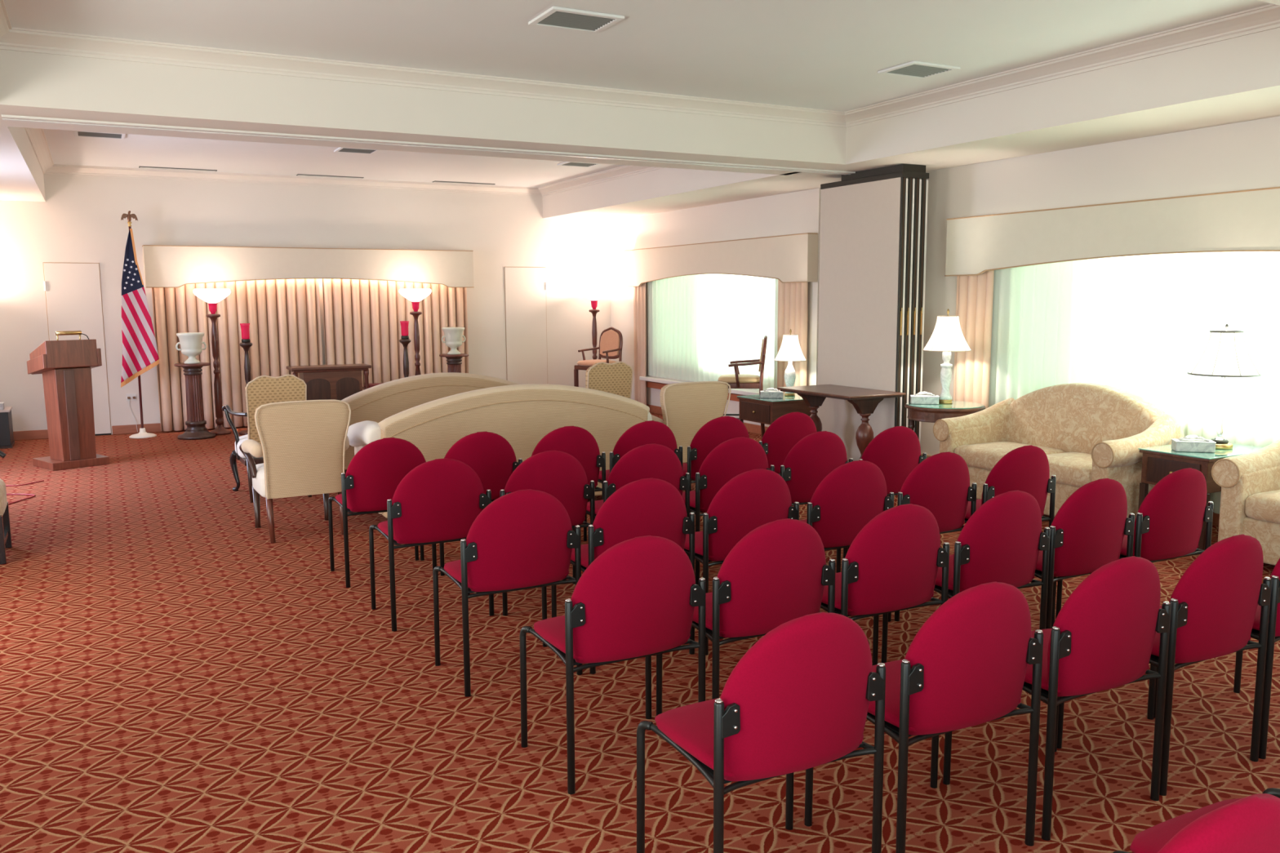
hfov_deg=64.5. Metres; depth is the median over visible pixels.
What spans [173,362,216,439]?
pedestal
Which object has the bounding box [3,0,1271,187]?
ceiling
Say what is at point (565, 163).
ceiling vent
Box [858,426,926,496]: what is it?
chair
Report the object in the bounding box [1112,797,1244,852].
chair
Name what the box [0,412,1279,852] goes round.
floor
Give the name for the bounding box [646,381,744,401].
trim
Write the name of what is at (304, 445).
upholstered armchair
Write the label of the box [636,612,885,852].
chair
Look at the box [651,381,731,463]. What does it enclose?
upholstered armchair
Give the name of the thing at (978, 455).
seat cushion
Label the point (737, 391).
window sill
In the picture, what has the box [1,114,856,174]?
trim
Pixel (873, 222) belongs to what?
column
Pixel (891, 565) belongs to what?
chair
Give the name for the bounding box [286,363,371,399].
altar table
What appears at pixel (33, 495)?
power cord
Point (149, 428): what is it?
baseboard
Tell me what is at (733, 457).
chair
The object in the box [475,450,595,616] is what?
chair
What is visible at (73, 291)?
door
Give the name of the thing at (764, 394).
tissue box
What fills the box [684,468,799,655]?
chair
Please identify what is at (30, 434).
baseboard
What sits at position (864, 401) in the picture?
console table
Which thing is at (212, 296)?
lamp
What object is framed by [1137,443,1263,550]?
end table
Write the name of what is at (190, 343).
urn
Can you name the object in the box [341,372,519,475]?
sofa
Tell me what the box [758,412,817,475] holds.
chair
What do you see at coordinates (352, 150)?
ceiling vent
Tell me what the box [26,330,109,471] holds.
lectern
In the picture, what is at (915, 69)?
ceiling vent
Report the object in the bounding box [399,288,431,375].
lamp
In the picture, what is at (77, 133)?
ceiling vent
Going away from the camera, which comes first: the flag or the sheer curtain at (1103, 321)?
the sheer curtain at (1103, 321)
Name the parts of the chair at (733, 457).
seat, leg, backrest, leg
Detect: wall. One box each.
[0,173,611,434]
[609,115,1279,455]
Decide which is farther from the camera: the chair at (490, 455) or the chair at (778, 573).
the chair at (490, 455)
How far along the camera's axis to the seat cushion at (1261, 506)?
5.85 m
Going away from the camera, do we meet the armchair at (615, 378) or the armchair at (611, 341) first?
the armchair at (615, 378)
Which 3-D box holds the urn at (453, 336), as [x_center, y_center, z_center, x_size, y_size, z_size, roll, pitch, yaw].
[-2.463,-1.134,13.400,0.299,0.352,0.299,1,7,7]
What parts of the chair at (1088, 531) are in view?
seat rail, seat trim, seat, leg, leg, backrest, leg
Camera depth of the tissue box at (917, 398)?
8.61 m
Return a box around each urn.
[175,332,206,363]
[441,327,465,354]
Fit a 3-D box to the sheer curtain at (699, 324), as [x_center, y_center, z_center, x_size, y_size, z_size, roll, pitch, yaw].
[0.833,-1.282,12.733,0.063,1.475,3.100,-4,8,-28]
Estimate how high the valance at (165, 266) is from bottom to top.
0.500 m
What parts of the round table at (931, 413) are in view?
leg, glass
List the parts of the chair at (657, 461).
leg, seat, leg, backrest, leg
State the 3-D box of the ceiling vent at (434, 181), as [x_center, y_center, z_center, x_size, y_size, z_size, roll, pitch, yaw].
[-2.367,-3.275,13.643,0.840,0.012,0.120,-4,8,-28]
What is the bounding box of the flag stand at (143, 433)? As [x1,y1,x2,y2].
[120,210,156,438]
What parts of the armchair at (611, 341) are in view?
leg, seat frame, arm post, arm, seat, arm post, frame, arm, leg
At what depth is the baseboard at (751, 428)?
12.10 m
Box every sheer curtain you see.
[647,274,777,391]
[988,253,1172,411]
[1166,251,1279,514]
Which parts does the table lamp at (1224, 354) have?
lamp shade, shade trim, shade trim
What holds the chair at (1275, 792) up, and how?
on the floor
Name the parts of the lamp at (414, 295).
lamp shade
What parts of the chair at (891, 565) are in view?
seat rail, leg, leg, seat, seat trim, backrest, leg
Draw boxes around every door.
[42,262,111,435]
[504,266,549,384]
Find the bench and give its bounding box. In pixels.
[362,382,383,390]
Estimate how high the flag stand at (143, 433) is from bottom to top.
2.629 m
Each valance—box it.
[142,244,474,288]
[623,232,817,287]
[944,186,1279,275]
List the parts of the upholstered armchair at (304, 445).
arm post, leg, seat, leg, backrest, leg, leg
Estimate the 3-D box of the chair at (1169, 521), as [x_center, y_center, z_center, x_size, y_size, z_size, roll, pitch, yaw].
[2.334,0.576,4.754,0.533,0.833,0.481,-4,8,-27]
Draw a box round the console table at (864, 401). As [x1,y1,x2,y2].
[777,384,905,462]
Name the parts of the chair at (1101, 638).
leg, seat rail, leg, leg, seat trim, seat, backrest, seat rail, leg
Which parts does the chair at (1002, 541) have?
leg, seat rail, leg, seat trim, seat, backrest, leg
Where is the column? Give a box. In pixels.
[817,164,928,461]
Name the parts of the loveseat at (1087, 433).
arm, backrest, arm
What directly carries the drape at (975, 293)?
hanging from the valance at (1248, 220)
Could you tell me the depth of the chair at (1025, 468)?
5.22 m
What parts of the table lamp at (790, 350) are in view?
lamp shade, shade trim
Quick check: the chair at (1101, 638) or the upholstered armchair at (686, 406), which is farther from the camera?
the upholstered armchair at (686, 406)
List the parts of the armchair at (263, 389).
arm post, leg, arm, seat, leg, seat frame, backrest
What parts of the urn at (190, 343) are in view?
handle, handle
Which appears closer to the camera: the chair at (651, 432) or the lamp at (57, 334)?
the chair at (651, 432)
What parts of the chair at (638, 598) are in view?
leg, seat rail, leg, seat, seat trim, backrest, leg, seat rail, leg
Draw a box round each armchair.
[222,374,311,502]
[239,399,351,543]
[573,326,622,386]
[585,361,633,398]
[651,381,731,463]
[718,335,767,438]
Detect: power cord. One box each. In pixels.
[5,480,44,486]
[6,493,35,504]
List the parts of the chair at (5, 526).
leg, arm, seat, leg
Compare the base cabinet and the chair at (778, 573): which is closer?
the chair at (778, 573)
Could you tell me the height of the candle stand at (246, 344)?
1.325 m
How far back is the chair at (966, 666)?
2.74 m
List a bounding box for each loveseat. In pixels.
[933,382,1184,519]
[1211,439,1279,565]
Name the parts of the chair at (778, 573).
leg, seat rail, seat trim, leg, seat, backrest, leg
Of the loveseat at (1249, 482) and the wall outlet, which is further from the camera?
the wall outlet
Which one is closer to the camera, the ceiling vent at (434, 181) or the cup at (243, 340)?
the cup at (243, 340)
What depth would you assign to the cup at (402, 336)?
12.83 m
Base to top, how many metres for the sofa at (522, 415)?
0.984 m
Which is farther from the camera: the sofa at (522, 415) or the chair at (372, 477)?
the sofa at (522, 415)
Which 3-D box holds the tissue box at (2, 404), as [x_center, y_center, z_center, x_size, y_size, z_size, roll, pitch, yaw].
[-7.119,-0.237,11.106,0.257,0.114,0.136,-4,8,-28]
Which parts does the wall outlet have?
plate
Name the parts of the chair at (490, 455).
leg, leg, backrest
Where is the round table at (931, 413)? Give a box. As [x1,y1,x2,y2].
[904,400,985,430]
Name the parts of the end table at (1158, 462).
leg, drawer, glass, leg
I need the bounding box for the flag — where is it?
[120,228,159,387]
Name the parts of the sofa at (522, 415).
arm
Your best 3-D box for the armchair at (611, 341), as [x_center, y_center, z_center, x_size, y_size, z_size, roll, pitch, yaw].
[-0.571,-0.781,14.122,0.538,1.201,0.541,-7,10,-44]
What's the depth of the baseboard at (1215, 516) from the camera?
7.05 m
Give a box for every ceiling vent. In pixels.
[74,130,125,139]
[138,165,217,171]
[296,173,364,178]
[333,146,380,154]
[432,180,495,185]
[528,5,624,33]
[557,161,602,167]
[877,60,960,79]
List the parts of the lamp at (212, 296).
lamp shade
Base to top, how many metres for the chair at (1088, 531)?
0.833 m
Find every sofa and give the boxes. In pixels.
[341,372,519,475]
[345,383,652,519]
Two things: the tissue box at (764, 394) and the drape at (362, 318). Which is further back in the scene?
the drape at (362, 318)
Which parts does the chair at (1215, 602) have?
leg, leg, seat rail, leg, seat trim, seat, backrest, seat rail, leg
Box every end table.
[736,393,811,424]
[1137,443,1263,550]
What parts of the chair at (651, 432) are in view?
leg, seat, leg, backrest, leg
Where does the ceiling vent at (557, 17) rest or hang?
in the ceiling at (827, 55)
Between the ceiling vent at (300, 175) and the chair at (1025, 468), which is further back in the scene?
the ceiling vent at (300, 175)
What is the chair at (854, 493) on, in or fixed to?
on the floor
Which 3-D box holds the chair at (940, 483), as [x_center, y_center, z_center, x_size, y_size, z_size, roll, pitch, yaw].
[1.410,0.517,5.260,0.533,0.833,0.481,-4,8,-28]
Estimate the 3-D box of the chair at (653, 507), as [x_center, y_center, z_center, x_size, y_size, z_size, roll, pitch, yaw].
[-0.070,0.612,4.578,0.533,0.833,0.481,-4,8,-28]
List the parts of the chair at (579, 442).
backrest, leg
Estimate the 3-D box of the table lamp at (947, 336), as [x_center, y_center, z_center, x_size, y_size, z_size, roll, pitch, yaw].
[2.611,-0.597,8.631,0.399,0.805,0.399,-4,8,-28]
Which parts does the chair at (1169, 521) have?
leg, leg, seat trim, seat, backrest, leg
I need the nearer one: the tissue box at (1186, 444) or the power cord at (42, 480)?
the tissue box at (1186, 444)
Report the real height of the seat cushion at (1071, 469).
0.159 m
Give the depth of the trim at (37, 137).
12.62 m
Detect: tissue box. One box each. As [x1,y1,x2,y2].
[0,402,4,409]
[760,387,782,398]
[910,391,939,404]
[1171,435,1216,453]
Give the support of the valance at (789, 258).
attached to the wall at (1242, 155)
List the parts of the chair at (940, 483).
leg, leg, backrest, leg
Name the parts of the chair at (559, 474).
leg, backrest, leg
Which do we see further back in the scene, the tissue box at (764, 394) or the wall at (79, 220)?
the wall at (79, 220)
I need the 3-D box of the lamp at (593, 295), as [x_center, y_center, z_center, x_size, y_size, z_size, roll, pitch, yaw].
[-0.656,-1.123,14.690,0.416,1.735,0.416,-4,8,-28]
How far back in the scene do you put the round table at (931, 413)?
8.42 m
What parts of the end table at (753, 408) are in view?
drawer, glass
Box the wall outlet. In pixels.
[125,393,137,431]
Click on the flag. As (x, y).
(140, 348)
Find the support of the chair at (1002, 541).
on the floor
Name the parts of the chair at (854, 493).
leg, leg, backrest, leg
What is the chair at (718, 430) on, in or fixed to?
on the floor
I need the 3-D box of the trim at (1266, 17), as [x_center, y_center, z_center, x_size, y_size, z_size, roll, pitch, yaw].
[0.100,-2.179,5.268,6.240,0.105,4.590,-4,8,-28]
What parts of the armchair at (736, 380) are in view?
arm post, seat, seat frame, arm, arm, leg, frame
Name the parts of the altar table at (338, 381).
arched panel, moulding, arched panel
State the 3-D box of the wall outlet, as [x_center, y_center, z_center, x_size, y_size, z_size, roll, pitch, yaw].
[-6.155,-0.164,12.297,0.110,0.470,0.035,-4,8,-28]
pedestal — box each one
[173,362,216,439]
[439,353,468,373]
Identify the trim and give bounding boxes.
[0,0,1279,127]
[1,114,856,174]
[24,127,664,196]
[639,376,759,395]
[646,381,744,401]
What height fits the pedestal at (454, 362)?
0.875 m
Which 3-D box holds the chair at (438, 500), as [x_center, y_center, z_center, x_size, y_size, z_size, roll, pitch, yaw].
[-1.060,0.545,5.152,0.533,0.833,0.481,-4,8,-28]
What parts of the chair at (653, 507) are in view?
leg, seat rail, seat, leg, backrest, leg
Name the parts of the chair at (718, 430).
seat, leg, backrest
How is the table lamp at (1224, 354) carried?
on the end table at (1158, 462)
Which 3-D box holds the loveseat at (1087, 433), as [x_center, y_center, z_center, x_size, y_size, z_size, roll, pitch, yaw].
[3.090,0.163,7.544,0.866,0.940,1.652,-4,8,-28]
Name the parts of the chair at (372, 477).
leg, seat rail, seat, leg, backrest, leg, leg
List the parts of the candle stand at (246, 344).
ruby glass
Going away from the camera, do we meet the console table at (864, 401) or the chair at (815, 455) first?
the chair at (815, 455)
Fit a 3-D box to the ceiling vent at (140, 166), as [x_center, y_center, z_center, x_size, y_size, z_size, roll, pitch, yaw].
[-5.466,-3.049,12.009,0.840,0.012,0.120,-4,8,-28]
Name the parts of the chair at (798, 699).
leg, seat rail, leg, seat, seat trim, leg, backrest, seat rail, leg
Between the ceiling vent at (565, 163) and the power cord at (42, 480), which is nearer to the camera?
the power cord at (42, 480)
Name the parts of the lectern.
plate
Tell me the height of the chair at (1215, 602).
0.833 m
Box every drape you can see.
[151,278,322,431]
[321,278,468,390]
[633,282,646,404]
[777,280,808,393]
[953,270,994,408]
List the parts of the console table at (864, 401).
leg, moulding, leg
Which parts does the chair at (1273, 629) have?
leg, leg, seat rail, seat trim, seat, leg, backrest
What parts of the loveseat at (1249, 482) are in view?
arm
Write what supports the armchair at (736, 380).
on the floor
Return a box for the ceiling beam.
[0,48,846,174]
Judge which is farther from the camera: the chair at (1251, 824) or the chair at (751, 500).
the chair at (751, 500)
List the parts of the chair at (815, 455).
leg, backrest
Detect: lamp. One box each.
[55,330,81,335]
[56,333,88,340]
[192,288,231,435]
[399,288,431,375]
[579,288,608,359]
[773,328,806,395]
[922,308,971,404]
[1186,324,1262,449]
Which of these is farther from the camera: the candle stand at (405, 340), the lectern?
the candle stand at (405, 340)
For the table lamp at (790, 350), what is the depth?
10.61 m
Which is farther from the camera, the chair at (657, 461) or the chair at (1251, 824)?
the chair at (657, 461)
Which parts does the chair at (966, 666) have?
leg, seat rail, leg, leg, seat trim, seat, backrest, seat rail, leg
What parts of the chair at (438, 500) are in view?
leg, seat rail, seat, seat trim, leg, backrest, leg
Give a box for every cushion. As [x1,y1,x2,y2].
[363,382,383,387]
[954,441,1065,470]
[1046,452,1092,487]
[1244,489,1279,524]
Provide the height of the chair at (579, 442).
0.833 m
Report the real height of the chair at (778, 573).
0.833 m
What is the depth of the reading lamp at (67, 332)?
9.67 m
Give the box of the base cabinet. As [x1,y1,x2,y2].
[0,406,14,448]
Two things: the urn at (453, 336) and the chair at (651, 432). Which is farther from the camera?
the urn at (453, 336)
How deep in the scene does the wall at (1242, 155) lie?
8.74 m
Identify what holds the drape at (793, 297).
hanging from the valance at (789, 258)
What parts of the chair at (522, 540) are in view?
leg, seat rail, leg, seat, seat trim, backrest, leg, leg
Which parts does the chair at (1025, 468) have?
leg, seat, backrest, leg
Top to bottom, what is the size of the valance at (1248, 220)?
0.500 m
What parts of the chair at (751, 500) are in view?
seat rail, seat, seat trim, leg, backrest, leg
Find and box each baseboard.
[13,429,48,440]
[111,422,246,434]
[646,404,768,434]
[926,457,1219,526]
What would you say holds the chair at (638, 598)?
on the floor
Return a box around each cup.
[241,338,250,342]
[400,335,408,338]
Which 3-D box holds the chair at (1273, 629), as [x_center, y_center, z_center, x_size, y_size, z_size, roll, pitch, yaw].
[2.295,0.704,3.747,0.533,0.833,0.481,-4,8,-28]
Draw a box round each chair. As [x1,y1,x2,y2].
[0,450,12,564]
[328,437,436,587]
[368,457,493,631]
[420,431,522,576]
[432,488,582,697]
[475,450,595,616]
[520,535,706,794]
[531,426,605,541]
[551,478,694,674]
[572,443,689,584]
[583,420,682,541]
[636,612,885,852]
[656,518,835,715]
[681,436,774,585]
[682,416,749,512]
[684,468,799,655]
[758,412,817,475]
[780,431,853,551]
[799,460,893,622]
[804,582,1043,852]
[820,503,949,665]
[843,451,977,621]
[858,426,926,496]
[881,490,1050,662]
[942,555,1170,840]
[964,444,1056,527]
[1034,478,1134,629]
[1055,467,1213,618]
[1057,534,1271,795]
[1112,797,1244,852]
[1153,558,1279,759]
[1157,793,1279,852]
[1262,787,1279,798]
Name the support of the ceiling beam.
attached to the ceiling at (827, 55)
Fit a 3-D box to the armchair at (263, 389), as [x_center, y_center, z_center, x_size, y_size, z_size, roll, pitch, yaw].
[-3.032,0.063,8.360,0.711,1.023,0.678,-4,8,-29]
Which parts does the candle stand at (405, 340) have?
ruby glass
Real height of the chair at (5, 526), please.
1.000 m
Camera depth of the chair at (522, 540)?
4.12 m
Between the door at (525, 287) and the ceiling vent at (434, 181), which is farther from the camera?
the door at (525, 287)
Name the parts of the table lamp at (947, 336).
lamp shade, shade trim, shade trim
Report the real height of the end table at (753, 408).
0.560 m
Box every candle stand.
[239,323,252,435]
[399,320,411,377]
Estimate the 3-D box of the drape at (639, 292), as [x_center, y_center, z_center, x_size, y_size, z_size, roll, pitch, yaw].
[0.004,-1.206,14.263,0.080,1.960,0.394,-4,8,-28]
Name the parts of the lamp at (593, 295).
lamp shade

